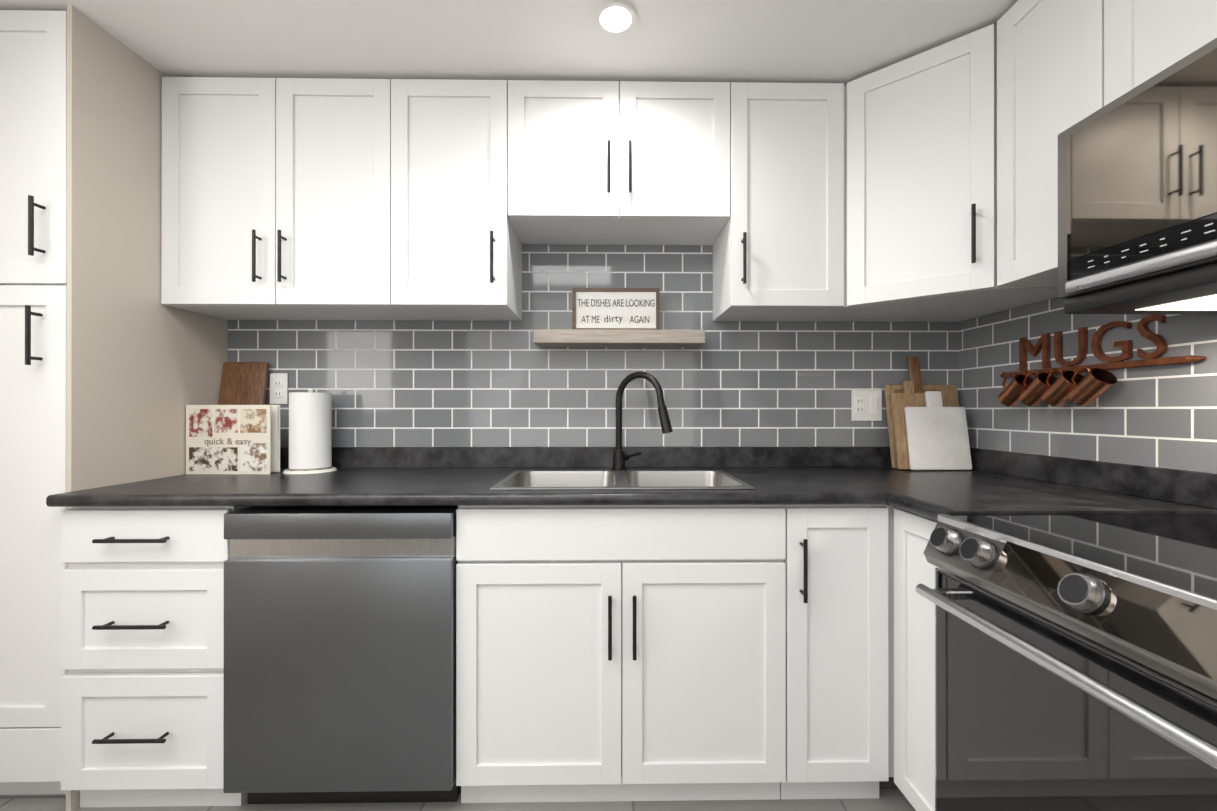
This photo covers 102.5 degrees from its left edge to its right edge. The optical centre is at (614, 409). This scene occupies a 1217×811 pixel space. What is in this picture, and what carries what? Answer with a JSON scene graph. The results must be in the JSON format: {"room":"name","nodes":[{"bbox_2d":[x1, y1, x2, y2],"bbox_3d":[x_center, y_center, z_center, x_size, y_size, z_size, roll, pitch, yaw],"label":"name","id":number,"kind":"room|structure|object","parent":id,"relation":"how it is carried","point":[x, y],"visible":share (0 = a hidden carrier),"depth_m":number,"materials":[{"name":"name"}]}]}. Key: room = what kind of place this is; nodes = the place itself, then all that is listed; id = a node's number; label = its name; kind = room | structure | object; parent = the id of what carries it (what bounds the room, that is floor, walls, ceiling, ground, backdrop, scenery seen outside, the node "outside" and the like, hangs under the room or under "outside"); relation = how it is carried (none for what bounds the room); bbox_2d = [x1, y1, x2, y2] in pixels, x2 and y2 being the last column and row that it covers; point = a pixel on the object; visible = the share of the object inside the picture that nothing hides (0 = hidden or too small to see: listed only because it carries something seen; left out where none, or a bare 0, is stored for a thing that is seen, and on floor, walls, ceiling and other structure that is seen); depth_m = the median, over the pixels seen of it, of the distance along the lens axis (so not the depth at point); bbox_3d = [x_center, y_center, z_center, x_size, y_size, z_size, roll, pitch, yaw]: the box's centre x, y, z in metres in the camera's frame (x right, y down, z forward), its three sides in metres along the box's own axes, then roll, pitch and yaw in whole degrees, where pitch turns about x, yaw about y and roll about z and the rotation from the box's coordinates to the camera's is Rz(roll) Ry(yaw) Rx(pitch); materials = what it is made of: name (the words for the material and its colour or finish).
{"room":"kitchen","nodes":[
{"label":"kitchen","id":0,"kind":"room"},
{"bbox_2d":[66,5,227,810],"bbox_3d":[-1.557,0.000,1.675,0.014,2.300,0.571,0,0,-1],"label":"wall","id":1,"kind":"structure","parent":0,"point":[144,366],"depth_m":1.53,"materials":[{"name":"beige paint"}]},
{"bbox_2d":[0,777,915,810],"bbox_3d":[-0.272,1.177,-0.262,4.600,0.060,4.720,0,0,-1],"label":"floor","id":2,"kind":"structure","parent":0,"point":[892,797],"depth_m":1.41,"materials":[{"name":"tile"}]},
{"bbox_2d":[0,10,66,794],"bbox_3d":[-1.805,0.007,1.653,0.479,2.286,0.606,0,0,-1],"label":"pantry","id":3,"kind":"object","parent":2,"relation":"on","point":[33,192],"visible":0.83,"depth_m":1.40,"materials":[{"name":"white wood"}]},
{"bbox_2d":[61,506,250,806],"bbox_3d":[-1.317,0.709,1.643,0.461,0.882,0.636,0,0,-1],"label":"base cabinet","id":4,"kind":"object","parent":2,"relation":"on","point":[142,650],"visible":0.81,"depth_m":1.36,"materials":[{"name":"white wood"}]},
{"bbox_2d":[223,506,460,803],"bbox_3d":[-0.769,0.719,1.658,0.626,0.862,0.622,0,0,-1],"label":"dishwasher","id":5,"kind":"object","parent":2,"relation":"on","point":[339,654],"visible":0.85,"depth_m":1.35,"materials":[{"name":"grey metal"}]},
{"bbox_2d":[456,505,785,802],"bbox_3d":[0.016,0.709,1.662,0.935,0.882,0.636,0,0,-1],"label":"base cabinet","id":6,"kind":"object","parent":2,"relation":"on","point":[620,652],"visible":0.96,"depth_m":1.39,"materials":[{"name":"white wood"}]},
{"bbox_2d":[46,446,1216,520],"bbox_3d":[-0.066,0.209,1.544,2.961,0.115,0.872,0,0,-1],"label":"countertop","id":7,"kind":"structure","parent":6,"relation":"on","point":[996,482],"depth_m":1.46,"materials":[{"name":"stone"}]},
{"bbox_2d":[186,405,279,473],"bbox_3d":[-1.393,0.110,1.783,0.308,0.250,0.061,0,0,-1],"label":"cookbook","id":8,"kind":"object","parent":7,"relation":"on","point":[232,439],"visible":1,"depth_m":1.76,"materials":[{"name":"beige"}]},
{"bbox_2d":[218,362,268,404],"bbox_3d":[-1.462,0.023,1.908,0.174,0.420,0.084,0,0,-1],"label":"cutting board","id":9,"kind":"object","parent":7,"relation":"on","point":[243,383],"visible":0.44,"depth_m":1.92,"materials":[{"name":"brown wood"}]},
{"bbox_2d":[283,388,336,473],"bbox_3d":[-1.150,0.078,1.849,0.176,0.314,0.176,0,0,-1],"label":"paper towel holder","id":10,"kind":"object","parent":7,"relation":"on","point":[310,431],"visible":1,"depth_m":1.79,"materials":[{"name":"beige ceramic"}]},
{"bbox_2d":[490,470,754,489],"bbox_3d":[0.021,0.324,1.623,0.770,0.191,0.410,0,0,-1],"label":"sink","id":11,"kind":"object","parent":7,"relation":"in","point":[630,479],"visible":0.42,"depth_m":1.80,"materials":[{"name":"silver metal"}]},
{"bbox_2d":[611,371,672,469],"bbox_3d":[0.098,0.047,1.845,0.220,0.376,0.216,0,0,-1],"label":"faucet","id":12,"kind":"object","parent":7,"relation":"on","point":[620,457],"visible":0.98,"depth_m":1.86,"materials":[{"name":"black metal"}]},
{"bbox_2d":[884,356,971,469],"bbox_3d":[1.232,0.010,1.913,0.290,0.445,0.124,0,0,-1],"label":"cutting board","id":13,"kind":"object","parent":7,"relation":"on","point":[927,428],"visible":1,"depth_m":1.88,"materials":[{"name":"brown wood"}]},
{"bbox_2d":[780,504,888,798],"bbox_3d":[0.633,0.709,1.671,0.292,0.882,0.636,0,0,-1],"label":"base cabinet","id":14,"kind":"object","parent":2,"relation":"on","point":[837,660],"visible":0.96,"depth_m":1.40,"materials":[{"name":"white wood"}]},
{"bbox_2d":[885,504,937,810],"bbox_3d":[1.098,0.709,1.560,0.634,0.882,0.872,0,0,-1],"label":"base cabinet","id":15,"kind":"object","parent":2,"relation":"on","point":[911,690],"visible":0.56,"depth_m":1.32,"materials":[{"name":"white wood"}]},
{"bbox_2d":[916,513,1216,810],"bbox_3d":[1.047,0.694,0.740,0.756,0.910,0.760,0,0,-1],"label":"range","id":16,"kind":"object","parent":2,"relation":"on","point":[1075,662],"visible":1,"depth_m":0.81,"materials":[{"name":"grey metal"}]},
{"bbox_2d":[0,0,1017,85],"bbox_3d":[-0.272,-1.178,-0.259,4.600,0.050,4.720,0,0,-1],"label":"ceiling","id":17,"kind":"structure","parent":0,"point":[845,42],"depth_m":1.51,"materials":[{"name":"white paint"}]},
{"bbox_2d":[595,2,636,35],"bbox_3d":[0.004,-1.146,1.435,0.124,0.007,0.124,0,0,-1],"label":"recessed light","id":18,"kind":"object","parent":17,"relation":"in","point":[615,18],"visible":1,"depth_m":1.43,"materials":[{"name":"white plastic"}]},
{"bbox_2d":[228,244,957,446],"bbox_3d":[-0.305,0.001,2.039,4.600,2.300,0.120,0,0,-1],"label":"wall","id":19,"kind":"structure","parent":0,"point":[401,383],"depth_m":1.98,"materials":[{"name":"tile"}]},
{"bbox_2d":[270,373,287,403],"bbox_3d":[-1.347,-0.082,1.958,0.070,0.125,0.008,0,0,-1],"label":"electrical outlet","id":20,"kind":"object","parent":19,"relation":"attached to","point":[278,388],"visible":1,"depth_m":1.96,"materials":[{"name":"white plastic"}]},
{"bbox_2d":[161,77,422,320],"bbox_3d":[-1.161,-0.747,1.800,0.777,0.778,0.332,0,0,-1],"label":"upper cabinet","id":21,"kind":"object","parent":19,"relation":"attached to","point":[276,198],"visible":1,"depth_m":1.68,"materials":[{"name":"white wood"}]},
{"bbox_2d":[391,79,521,320],"bbox_3d":[-0.572,-0.747,1.808,0.399,0.778,0.332,0,0,-1],"label":"upper cabinet","id":22,"kind":"object","parent":19,"relation":"attached to","point":[456,249],"visible":0.98,"depth_m":1.69,"materials":[{"name":"white wood"}]},
{"bbox_2d":[533,329,704,347],"bbox_3d":[0.017,-0.275,1.913,0.651,0.051,0.138,0,0,-1],"label":"floating shelf","id":23,"kind":"object","parent":19,"relation":"attached to","point":[586,338],"visible":1,"depth_m":1.85,"materials":[{"name":"brown wood"}]},
{"bbox_2d":[572,288,659,329],"bbox_3d":[0.006,-0.388,1.918,0.342,0.172,0.018,0,0,-1],"label":"sign frame","id":24,"kind":"object","parent":23,"relation":"on","point":[616,308],"visible":1,"depth_m":1.91,"materials":[{"name":"white wood"}]},
{"bbox_2d":[508,80,729,244],"bbox_3d":[0.015,-0.901,1.817,0.772,0.469,0.332,0,0,-1],"label":"upper cabinet","id":25,"kind":"object","parent":19,"relation":"attached to","point":[616,163],"visible":1,"depth_m":1.70,"materials":[{"name":"white wood"}]},
{"bbox_2d":[713,82,843,321],"bbox_3d":[0.600,-0.747,1.825,0.396,0.778,0.332,0,0,-1],"label":"upper cabinet","id":26,"kind":"object","parent":19,"relation":"attached to","point":[778,249],"visible":0.96,"depth_m":1.71,"materials":[{"name":"white wood"}]},
{"bbox_2d":[851,390,881,420],"bbox_3d":[1.029,-0.015,1.991,0.124,0.125,0.010,0,0,-1],"label":"outlet","id":27,"kind":"object","parent":19,"relation":"attached to","point":[866,405],"visible":1,"depth_m":1.99,"materials":[{"name":"white plastic"}]},
{"bbox_2d":[958,297,1216,472],"bbox_3d":[1.504,-0.003,-0.295,0.120,2.300,4.600,0,0,-1],"label":"wall","id":28,"kind":"structure","parent":0,"point":[1163,416],"depth_m":1.42,"materials":[{"name":"tile"}]},
{"bbox_2d":[810,24,1057,321],"bbox_3d":[1.107,-0.747,1.718,0.612,0.778,0.561,0,0,-1],"label":"upper cabinet","id":29,"kind":"object","parent":28,"relation":"attached to","point":[920,187],"visible":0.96,"depth_m":1.57,"materials":[{"name":"white wood"}]},
{"bbox_2d":[997,0,1103,286],"bbox_3d":[1.251,-0.748,1.281,0.336,0.778,0.306,0,0,-1],"label":"upper cabinet","id":30,"kind":"object","parent":28,"relation":"attached to","point":[1050,70],"visible":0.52,"depth_m":1.31,"materials":[{"name":"white wood"}]},
{"bbox_2d":[998,314,1205,406],"bbox_3d":[1.373,-0.128,1.470,0.090,0.239,0.603,0,0,-1],"label":"sign","id":31,"kind":"object","parent":28,"relation":"attached to","point":[1074,386],"visible":1,"depth_m":1.45,"materials":[{"name":"brown wood"}]},
{"bbox_2d":[998,373,1032,406],"bbox_3d":[1.358,-0.065,1.652,0.064,0.115,0.115,0,0,-1],"label":"mug","id":32,"kind":"object","parent":31,"relation":"on","point":[1014,392],"depth_m":1.64,"materials":[{"name":"orange metal"}]},
{"bbox_2d":[1018,371,1055,406],"bbox_3d":[1.359,-0.065,1.567,0.064,0.115,0.115,0,0,-1],"label":"mug","id":33,"kind":"object","parent":31,"relation":"on","point":[1037,389],"depth_m":1.56,"materials":[{"name":"orange metal"}]},
{"bbox_2d":[1041,369,1083,406],"bbox_3d":[1.360,-0.065,1.482,0.064,0.115,0.115,0,0,-1],"label":"mug","id":34,"kind":"object","parent":31,"relation":"on","point":[1057,391],"depth_m":1.47,"materials":[{"name":"orange metal"}]},
{"bbox_2d":[1067,367,1116,405],"bbox_3d":[1.361,-0.066,1.397,0.064,0.115,0.115,0,0,-1],"label":"mug","id":35,"kind":"object","parent":31,"relation":"on","point":[1083,390],"depth_m":1.39,"materials":[{"name":"orange metal"}]},
{"bbox_2d":[1104,0,1216,105],"bbox_3d":[1.259,-0.884,0.746,0.336,0.506,0.759,0,0,-1],"label":"upper cabinet","id":36,"kind":"object","parent":28,"relation":"attached to","point":[1145,40],"visible":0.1,"depth_m":1.04,"materials":[{"name":"white wood"}]},
{"bbox_2d":[1058,38,1216,313],"bbox_3d":[1.216,-0.422,0.744,0.421,0.414,0.754,0,0,-1],"label":"microwave","id":37,"kind":"object","parent":36,"relation":"attached to","point":[1137,199],"visible":1,"depth_m":0.94,"materials":[{"name":"silver metal"}]}
]}

